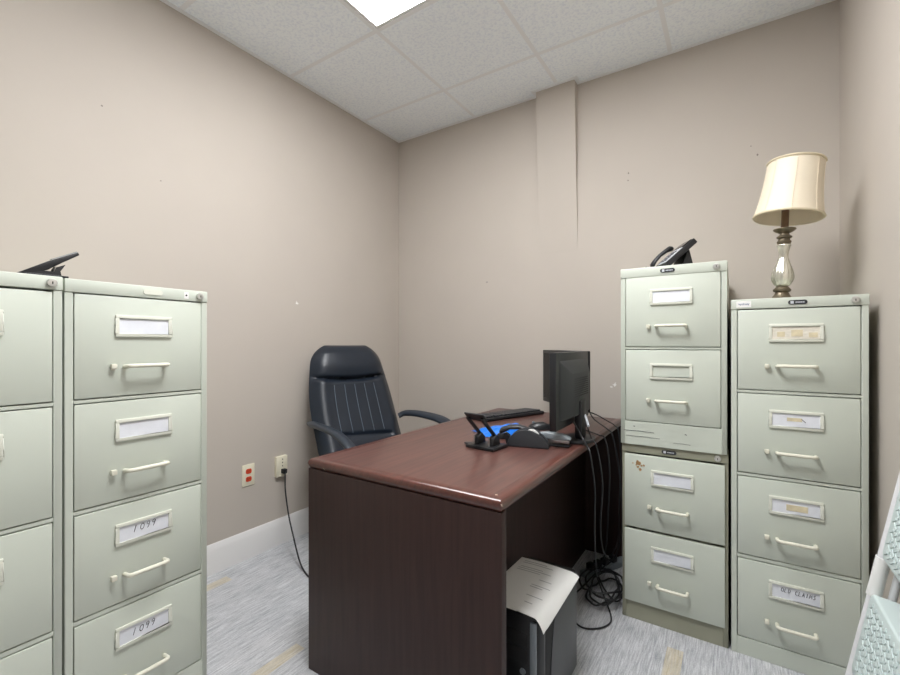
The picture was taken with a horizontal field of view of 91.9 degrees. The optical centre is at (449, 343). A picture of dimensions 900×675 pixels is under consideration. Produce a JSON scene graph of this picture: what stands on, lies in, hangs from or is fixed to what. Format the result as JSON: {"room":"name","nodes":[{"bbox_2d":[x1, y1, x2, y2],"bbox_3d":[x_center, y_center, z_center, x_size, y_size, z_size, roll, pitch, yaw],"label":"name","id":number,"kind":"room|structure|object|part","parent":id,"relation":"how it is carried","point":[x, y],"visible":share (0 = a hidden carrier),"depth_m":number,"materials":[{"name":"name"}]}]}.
{"room":"office","nodes":[
{"label":"office","id":0,"kind":"room"},
{"bbox_2d":[0,0,398,545],"bbox_3d":[-1.582,-0.308,1.710,0.120,2.930,4.130,0,0,33],"label":"wall","id":1,"kind":"structure","parent":0,"point":[137,140],"depth_m":2.21,"materials":[{"name":"paint"}]},
{"bbox_2d":[242,463,254,486],"bbox_3d":[-1.088,0.710,2.348,0.009,0.116,0.072,0,0,33],"label":"wall outlet","id":2,"kind":"object","parent":1,"relation":"attached to","point":[248,471],"visible":1,"depth_m":2.35,"materials":[{"name":"beige plastic"}]},
{"bbox_2d":[207,507,308,576],"bbox_3d":[-1.526,1.083,1.674,0.014,0.149,4.130,0,0,33],"label":"baseboard","id":3,"kind":"structure","parent":1,"relation":"attached to","point":[223,554],"depth_m":2.37,"materials":[{"name":"white"}]},
{"bbox_2d":[160,0,400,142],"bbox_3d":[-1.522,-1.571,1.671,0.022,0.004,4.130,0,0,33],"label":"trim","id":4,"kind":"structure","parent":1,"relation":"attached to","point":[168,3],"depth_m":2.43,"materials":[{"name":"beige metal"}]},
{"bbox_2d":[275,455,286,477],"bbox_3d":[-0.974,0.706,2.509,0.023,0.116,0.072,0,0,33],"label":"wall outlet","id":5,"kind":"object","parent":1,"relation":"attached to","point":[280,461],"visible":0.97,"depth_m":2.49,"materials":[{"name":"beige plastic"}]},
{"bbox_2d":[281,468,308,577],"bbox_3d":[-0.689,0.938,2.151,0.031,0.438,0.902,0,0,-37],"label":"power cord","id":6,"kind":"object","parent":5,"relation":"attached to","point":[284,470],"visible":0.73,"depth_m":2.40,"materials":[{"name":"black plastic"}]},
{"bbox_2d":[167,0,823,140],"bbox_3d":[-0.444,-1.672,0.966,2.840,0.202,4.370,0,0,33],"label":"ceiling","id":7,"kind":"structure","parent":0,"point":[438,63],"depth_m":2.26,"materials":[{"name":"tile"}]},
{"bbox_2d":[345,0,428,28],"bbox_3d":[-0.028,-1.623,1.601,1.194,0.100,0.584,0,0,33],"label":"ceiling light","id":8,"kind":"object","parent":7,"relation":"attached to","point":[378,13],"visible":1,"depth_m":2.05,"materials":[{"name":"white plastic"}]},
{"bbox_2d":[207,532,805,674],"bbox_3d":[-0.444,1.207,0.966,2.840,0.100,4.370,0,0,33],"label":"floor","id":9,"kind":"structure","parent":0,"point":[258,606],"depth_m":1.73,"materials":[{"name":"carpet"}]},
{"bbox_2d":[0,271,62,674],"bbox_3d":[-1.412,0.489,1.188,0.698,1.338,0.383,0,0,33],"label":"file cabinet","id":10,"kind":"object","parent":9,"relation":"on","point":[30,304],"visible":1,"depth_m":1.12,"materials":[{"name":"metal"}]},
{"bbox_3d":[-1.162,0.930,1.024,0.020,0.289,0.340,0,0,33],"label":"drawer","id":11,"kind":"part","parent":10,"relation":"part of","materials":[{"name":"metal"}]},
{"bbox_3d":[-1.162,0.624,1.024,0.020,0.287,0.340,0,0,33],"label":"drawer","id":12,"kind":"part","parent":10,"relation":"part of","materials":[{"name":"metal"}]},
{"bbox_3d":[-1.162,0.317,1.024,0.020,0.292,0.340,0,0,33],"label":"drawer","id":13,"kind":"part","parent":10,"relation":"part of","materials":[{"name":"metal"}]},
{"bbox_3d":[-1.162,0.009,1.024,0.020,0.293,0.340,0,0,33],"label":"drawer","id":14,"kind":"part","parent":10,"relation":"part of","materials":[{"name":"metal"}]},
{"bbox_2d":[17,252,78,278],"bbox_3d":[-1.101,-0.221,1.194,0.063,0.081,0.123,0,0,33],"label":"hole punch","id":15,"kind":"object","parent":10,"relation":"on","point":[39,269],"visible":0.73,"depth_m":1.19,"materials":[{"name":"black plastic"}]},
{"bbox_2d":[61,278,206,674],"bbox_3d":[-1.201,0.490,1.510,0.698,1.336,0.383,0,0,33],"label":"file cabinet","id":16,"kind":"object","parent":9,"relation":"on","point":[134,357],"visible":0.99,"depth_m":1.32,"materials":[{"name":"metal"}]},
{"bbox_3d":[-0.951,0.930,1.347,0.020,0.289,0.340,0,0,33],"label":"drawer","id":17,"kind":"part","parent":16,"relation":"part of","materials":[{"name":"metal"}]},
{"bbox_3d":[-0.951,0.624,1.347,0.020,0.287,0.340,0,0,33],"label":"drawer","id":18,"kind":"part","parent":16,"relation":"part of","materials":[{"name":"metal"}]},
{"bbox_3d":[-0.951,0.317,1.347,0.020,0.292,0.340,0,0,33],"label":"drawer","id":19,"kind":"part","parent":16,"relation":"part of","materials":[{"name":"metal"}]},
{"bbox_3d":[-0.951,0.009,1.347,0.020,0.293,0.340,0,0,33],"label":"drawer","id":20,"kind":"part","parent":16,"relation":"part of","materials":[{"name":"metal"}]},
{"bbox_3d":[-0.925,0.686,1.332,0.041,0.016,0.119,0,0,33],"label":"handle","id":21,"kind":"part","parent":16,"relation":"part of","materials":[{"name":"beige plastic"}]},
{"bbox_3d":[-0.925,0.377,1.332,0.041,0.016,0.119,0,0,33],"label":"handle","id":22,"kind":"part","parent":16,"relation":"part of","materials":[{"name":"beige plastic"}]},
{"bbox_3d":[-0.925,0.068,1.332,0.041,0.016,0.119,0,0,33],"label":"handle","id":23,"kind":"part","parent":16,"relation":"part of","materials":[{"name":"beige plastic"}]},
{"bbox_3d":[-0.925,0.992,1.332,0.041,0.016,0.119,0,0,33],"label":"handle","id":24,"kind":"part","parent":16,"relation":"part of","materials":[{"name":"beige plastic"}]},
{"bbox_2d":[307,345,450,455],"bbox_3d":[-0.415,0.584,2.441,0.706,1.145,0.824,0,0,-40],"label":"office chair","id":25,"kind":"object","parent":9,"relation":"on","point":[351,402],"visible":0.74,"depth_m":2.58,"materials":[{"name":"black leather"}]},
{"bbox_3d":[-0.559,0.596,2.189,0.163,0.368,0.622,0,0,-40],"label":"armrest","id":26,"kind":"part","parent":25,"relation":"part of","materials":[{"name":"grey plastic"}]},
{"bbox_3d":[-0.573,0.335,2.630,0.551,0.645,0.331,0,0,-40],"label":"backrest","id":27,"kind":"part","parent":25,"relation":"part of","materials":[{"name":"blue leather"}]},
{"bbox_3d":[-0.142,0.596,2.537,0.163,0.368,0.622,0,0,-40],"label":"armrest","id":28,"kind":"part","parent":25,"relation":"part of","materials":[{"name":"grey plastic"}]},
{"bbox_2d":[308,408,621,674],"bbox_3d":[0.217,0.782,1.954,0.766,0.750,1.471,0,0,33],"label":"desk","id":29,"kind":"object","parent":9,"relation":"on","point":[415,536],"visible":0.84,"depth_m":1.40,"materials":[{"name":"brown wood"}]},
{"bbox_3d":[-0.177,0.800,1.353,0.763,0.714,0.030,0,0,33],"label":"panel","id":30,"kind":"part","parent":29,"relation":"part of","materials":[{"name":"brown wood"}]},
{"bbox_3d":[0.217,0.425,1.954,0.766,0.036,1.471,0,0,33],"label":"edge moulding","id":31,"kind":"part","parent":29,"relation":"part of","materials":[{"name":"brown wood"}]},
{"bbox_2d":[464,412,507,451],"bbox_3d":[0.120,0.335,1.705,0.166,0.143,0.138,0,0,39],"label":"hole punch","id":32,"kind":"object","parent":29,"relation":"on","point":[493,444],"visible":1,"depth_m":1.68,"materials":[{"name":"black plastic"}]},
{"bbox_3d":[0.121,0.316,1.682,0.088,0.106,0.104,0,0,39],"label":"lever","id":33,"kind":"part","parent":32,"relation":"part of","materials":[{"name":"grey plastic"}]},
{"bbox_2d":[471,423,518,436],"bbox_3d":[0.238,0.385,1.990,0.251,0.042,0.170,0,0,-22],"label":"pouch","id":34,"kind":"object","parent":29,"relation":"on","point":[496,428],"visible":0.41,"depth_m":1.94,"materials":[{"name":"plastic"}]},
{"bbox_2d":[477,408,543,421],"bbox_3d":[0.318,0.394,2.438,0.450,0.026,0.154,0,0,-37],"label":"keyboard","id":35,"kind":"object","parent":29,"relation":"on","point":[522,412],"visible":0.85,"depth_m":2.40,"materials":[{"name":"black plastic"}]},
{"bbox_2d":[497,424,540,438],"bbox_3d":[0.299,0.375,1.846,0.201,0.063,0.048,0,0,18],"label":"handset","id":36,"kind":"object","parent":29,"relation":"on","point":[500,435],"visible":0.44,"depth_m":1.84,"materials":[{"name":"grey plastic"}]},
{"bbox_2d":[504,428,549,448],"bbox_3d":[0.304,0.373,1.724,0.179,0.068,0.058,0,0,19],"label":"tape dispenser","id":37,"kind":"object","parent":29,"relation":"on","point":[523,437],"visible":0.95,"depth_m":1.70,"materials":[{"name":"grey plastic"}]},
{"bbox_2d":[528,421,548,429],"bbox_3d":[0.428,0.388,2.066,0.112,0.038,0.061,0,0,3],"label":"computer mouse","id":38,"kind":"object","parent":29,"relation":"on","point":[535,425],"visible":0.68,"depth_m":2.04,"materials":[{"name":"black plastic"}]},
{"bbox_3d":[0.366,0.800,1.857,0.020,0.714,1.408,0,0,33],"label":"modesty panel","id":39,"kind":"part","parent":29,"relation":"part of","materials":[{"name":"brown wood"}]},
{"bbox_2d":[540,431,570,447],"bbox_3d":[0.410,0.380,1.736,0.142,0.054,0.040,0,0,25],"label":"stapler","id":40,"kind":"object","parent":29,"relation":"on","point":[556,439],"visible":0.56,"depth_m":1.72,"materials":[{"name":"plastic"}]},
{"bbox_3d":[0.410,0.367,1.736,0.142,0.028,0.038,0,0,25],"label":"handle","id":41,"kind":"part","parent":40,"relation":"part of","materials":[{"name":"grey plastic"}]},
{"bbox_2d":[548,439,569,443],"bbox_3d":[0.410,0.385,1.736,0.130,0.016,0.020,0,0,25],"label":"magazine","id":42,"kind":"object","parent":40,"relation":"on","point":[552,441],"depth_m":1.71,"materials":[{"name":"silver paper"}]},
{"bbox_2d":[543,350,589,412],"bbox_3d":[0.646,0.222,2.352,0.140,0.370,0.465,0,0,-14],"label":"monitor","id":43,"kind":"object","parent":29,"relation":"on","point":[545,352],"visible":0.07,"depth_m":2.52,"materials":[{"name":"black plastic"}]},
{"bbox_2d":[549,351,595,444],"bbox_3d":[0.539,0.221,1.835,0.140,0.372,0.460,0,0,32],"label":"monitor","id":44,"kind":"object","parent":29,"relation":"on","point":[569,373],"visible":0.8,"depth_m":1.73,"materials":[{"name":"black plastic"}]},
{"bbox_2d":[572,421,601,576],"bbox_3d":[0.607,0.705,1.915,0.096,0.779,0.503,0,0,22],"label":"cable","id":45,"kind":"object","parent":29,"relation":"hanging from","point":[587,446],"visible":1,"depth_m":1.70,"materials":[{"name":"black plastic"}]},
{"bbox_2d":[586,430,609,568],"bbox_3d":[0.672,0.750,2.022,0.104,0.703,0.301,0,0,4],"label":"cable","id":46,"kind":"object","parent":29,"relation":"on","point":[586,430],"visible":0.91,"depth_m":1.92,"materials":[{"name":"black plastic"}]},
{"bbox_2d":[586,423,609,558],"bbox_3d":[0.672,0.705,1.996,0.094,0.778,0.498,0,0,24],"label":"cable","id":47,"kind":"object","parent":29,"relation":"hanging from","point":[586,423],"visible":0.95,"depth_m":1.79,"materials":[{"name":"black plastic"}]},
{"bbox_3d":[0.611,0.800,2.556,0.763,0.714,0.030,0,0,33],"label":"panel","id":48,"kind":"part","parent":29,"relation":"part of","materials":[{"name":"brown wood"}]},
{"bbox_2d":[589,412,621,570],"bbox_3d":[0.739,0.734,2.124,0.032,0.780,0.425,0,0,-3],"label":"cable","id":49,"kind":"object","parent":29,"relation":"hanging from","point":[589,412],"visible":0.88,"depth_m":1.97,"materials":[{"name":"black plastic"}]},
{"bbox_2d":[590,412,621,554],"bbox_3d":[0.794,0.724,2.202,0.116,0.740,0.320,0,0,-19],"label":"cable","id":50,"kind":"object","parent":29,"relation":"hanging from","point":[590,412],"visible":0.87,"depth_m":2.06,"materials":[{"name":"black plastic"}]},
{"bbox_2d":[506,557,576,674],"bbox_3d":[0.279,0.978,1.446,0.182,0.358,0.349,0,0,33],"label":"computer tower","id":51,"kind":"object","parent":9,"relation":"on","point":[529,651],"visible":0.62,"depth_m":1.31,"materials":[{"name":"black plastic"}]},
{"bbox_2d":[506,557,578,634],"bbox_3d":[0.268,0.811,1.432,0.216,0.040,0.315,0,0,35],"label":"paper sheet","id":52,"kind":"object","parent":51,"relation":"on","point":[535,589],"visible":0.87,"depth_m":1.41,"materials":[{"name":"white paper"}]},
{"bbox_3d":[0.377,0.973,1.433,0.003,0.329,0.256,0,0,33],"label":"panel","id":53,"kind":"part","parent":51,"relation":"part of","materials":[{"name":"grey"}]},
{"bbox_2d":[577,570,611,629],"bbox_3d":[0.608,1.120,1.949,0.180,0.073,0.402,0,0,6],"label":"cable","id":54,"kind":"object","parent":9,"relation":"on","point":[594,574],"visible":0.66,"depth_m":1.86,"materials":[{"name":"black plastic"}]},
{"bbox_2d":[579,566,621,606],"bbox_3d":[0.709,1.118,2.010,0.209,0.070,0.312,0,0,33],"label":"cable","id":55,"kind":"object","parent":9,"relation":"on","point":[589,589],"visible":0.82,"depth_m":1.96,"materials":[{"name":"black plastic"}]},
{"bbox_2d":[580,554,621,578],"bbox_3d":[0.789,1.126,2.220,0.300,0.062,0.048,0,0,-29],"label":"power strip","id":56,"kind":"object","parent":9,"relation":"on","point":[616,563],"visible":0.66,"depth_m":2.21,"materials":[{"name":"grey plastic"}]},
{"bbox_2d":[597,569,621,602],"bbox_3d":[0.732,1.100,2.018,0.065,0.101,0.196,0,0,-22],"label":"cable","id":57,"kind":"object","parent":9,"relation":"on","point":[602,571],"visible":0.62,"depth_m":2.01,"materials":[{"name":"black plastic"}]},
{"bbox_2d":[622,422,729,647],"bbox_3d":[1.061,0.790,2.006,0.383,0.736,0.709,0,0,33],"label":"file cabinet","id":58,"kind":"object","parent":9,"relation":"on","point":[676,503],"visible":0.98,"depth_m":1.73,"materials":[{"name":"metal"}]},
{"bbox_3d":[0.879,0.983,1.725,0.119,0.016,0.041,0,0,33],"label":"handle","id":59,"kind":"part","parent":58,"relation":"part of","materials":[{"name":"beige plastic"}]},
{"bbox_3d":[0.879,0.670,1.725,0.119,0.016,0.041,0,0,33],"label":"handle","id":60,"kind":"part","parent":58,"relation":"part of","materials":[{"name":"beige plastic"}]},
{"bbox_2d":[621,260,728,454],"bbox_3d":[1.054,0.054,2.002,0.383,0.736,0.698,0,0,33],"label":"file cabinet","id":61,"kind":"object","parent":58,"relation":"on","point":[675,318],"visible":1,"depth_m":1.74,"materials":[{"name":"metal"}]},
{"bbox_3d":[0.875,0.233,1.727,0.119,0.016,0.041,0,0,33],"label":"handle","id":62,"kind":"part","parent":61,"relation":"part of","materials":[{"name":"beige plastic"}]},
{"bbox_3d":[0.875,-0.069,1.727,0.119,0.016,0.041,0,0,33],"label":"handle","id":63,"kind":"part","parent":61,"relation":"part of","materials":[{"name":"beige plastic"}]},
{"bbox_2d":[650,238,696,266],"bbox_3d":[0.916,-0.368,1.822,0.170,0.112,0.137,0,0,5],"label":"desk phone","id":64,"kind":"object","parent":61,"relation":"on","point":[681,254],"visible":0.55,"depth_m":1.77,"materials":[{"name":"black plastic"}]},
{"bbox_3d":[0.890,0.174,1.752,0.340,0.295,0.020,0,0,33],"label":"drawer","id":65,"kind":"part","parent":61,"relation":"part of","materials":[{"name":"metal"}]},
{"bbox_3d":[0.890,-0.131,1.752,0.340,0.288,0.020,0,0,33],"label":"drawer","id":66,"kind":"part","parent":61,"relation":"part of","materials":[{"name":"metal"}]},
{"bbox_3d":[0.894,0.928,1.750,0.359,0.302,0.018,0,0,33],"label":"drawer","id":67,"kind":"part","parent":58,"relation":"part of","materials":[{"name":"metal"}]},
{"bbox_3d":[0.894,0.615,1.750,0.359,0.302,0.018,0,0,33],"label":"drawer","id":68,"kind":"part","parent":58,"relation":"part of","materials":[{"name":"metal"}]},
{"bbox_2d":[731,294,869,674],"bbox_3d":[1.387,0.497,1.792,0.383,1.322,0.698,0,0,33],"label":"file cabinet","id":69,"kind":"object","parent":9,"relation":"on","point":[800,365],"visible":1,"depth_m":1.53,"materials":[{"name":"metal"}]},
{"bbox_2d":[752,152,827,297],"bbox_3d":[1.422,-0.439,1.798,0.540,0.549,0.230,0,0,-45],"label":"table lamp","id":70,"kind":"object","parent":69,"relation":"on","point":[792,194],"visible":0.96,"depth_m":1.65,"materials":[{"name":"antique pewter"},{"name":"mercury glass"},{"name":"cream fabric"}]},
{"bbox_3d":[1.298,-0.304,1.696,0.074,0.167,0.074,2,1,33],"label":"glass","id":71,"kind":"part","parent":70,"relation":"part of","materials":[{"name":"clear glass"}]},
{"bbox_3d":[1.313,-0.593,1.686,0.220,0.234,0.221,2,1,33],"label":"lamp shade","id":72,"kind":"part","parent":70,"relation":"part of","materials":[{"name":"beige fabric"}]},
{"bbox_3d":[1.209,1.006,1.517,0.119,0.016,0.041,0,0,33],"label":"handle","id":73,"kind":"part","parent":69,"relation":"part of","materials":[{"name":"beige plastic"}]},
{"bbox_3d":[1.209,0.700,1.517,0.119,0.016,0.041,0,0,33],"label":"handle","id":74,"kind":"part","parent":69,"relation":"part of","materials":[{"name":"beige plastic"}]},
{"bbox_3d":[1.209,0.391,1.517,0.119,0.016,0.041,0,0,33],"label":"handle","id":75,"kind":"part","parent":69,"relation":"part of","materials":[{"name":"beige plastic"}]},
{"bbox_3d":[1.209,0.082,1.517,0.119,0.016,0.041,0,0,33],"label":"handle","id":76,"kind":"part","parent":69,"relation":"part of","materials":[{"name":"beige plastic"}]},
{"bbox_3d":[1.224,0.945,1.543,0.340,0.289,0.020,0,0,33],"label":"drawer","id":77,"kind":"part","parent":69,"relation":"part of","materials":[{"name":"metal"}]},
{"bbox_3d":[1.224,0.637,1.543,0.340,0.287,0.020,0,0,33],"label":"drawer","id":78,"kind":"part","parent":69,"relation":"part of","materials":[{"name":"metal"}]},
{"bbox_3d":[1.224,0.331,1.543,0.340,0.292,0.020,0,0,33],"label":"drawer","id":79,"kind":"part","parent":69,"relation":"part of","materials":[{"name":"metal"}]},
{"bbox_3d":[1.224,0.022,1.543,0.340,0.293,0.020,0,0,33],"label":"drawer","id":80,"kind":"part","parent":69,"relation":"part of","materials":[{"name":"metal"}]},
{"bbox_2d":[845,472,899,674],"bbox_3d":[0.937,0.703,0.904,0.225,0.913,0.462,0,0,33],"label":"step stool","id":81,"kind":"object","parent":9,"relation":"on","point":[875,650],"visible":1,"depth_m":1.02,"materials":[{"name":"white plastic"}]},
{"bbox_3d":[0.939,0.802,0.903,0.017,0.688,0.447,12,7,33],"label":"frame","id":82,"kind":"part","parent":81,"relation":"part of","materials":[{"name":"white"}]},
{"bbox_2d":[536,80,577,254],"bbox_3d":[0.657,-1.083,2.682,0.243,1.040,0.072,0,0,33],"label":"pillar","id":83,"kind":"structure","parent":0,"point":[556,106],"depth_m":2.67,"materials":[{"name":"paint"}]},
{"bbox_2d":[399,0,839,541],"bbox_3d":[0.720,-0.308,2.744,2.840,2.930,0.120,0,0,33],"label":"wall","id":84,"kind":"structure","parent":0,"point":[674,149],"depth_m":2.55,"materials":[{"name":"paint"}]},
{"bbox_2d":[400,0,832,141],"bbox_3d":[0.664,-1.571,2.658,2.556,0.004,0.084,0,0,33],"label":"trim","id":85,"kind":"structure","parent":84,"relation":"attached to","point":[575,78],"depth_m":2.45,"materials":[{"name":"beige metal"}]},
{"bbox_2d":[730,542,730,571],"bbox_3d":[0.683,1.083,2.688,2.572,0.149,0.014,0,0,33],"label":"baseboard","id":86,"kind":"structure","parent":84,"relation":"attached to","point":[730,542],"depth_m":2.20,"materials":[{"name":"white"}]},
{"bbox_2d":[840,0,899,603],"bbox_3d":[0.694,-0.308,0.221,0.120,2.930,4.130,0,0,33],"label":"wall","id":87,"kind":"structure","parent":0,"point":[869,29],"depth_m":1.47,"materials":[{"name":"paint"}]}
]}

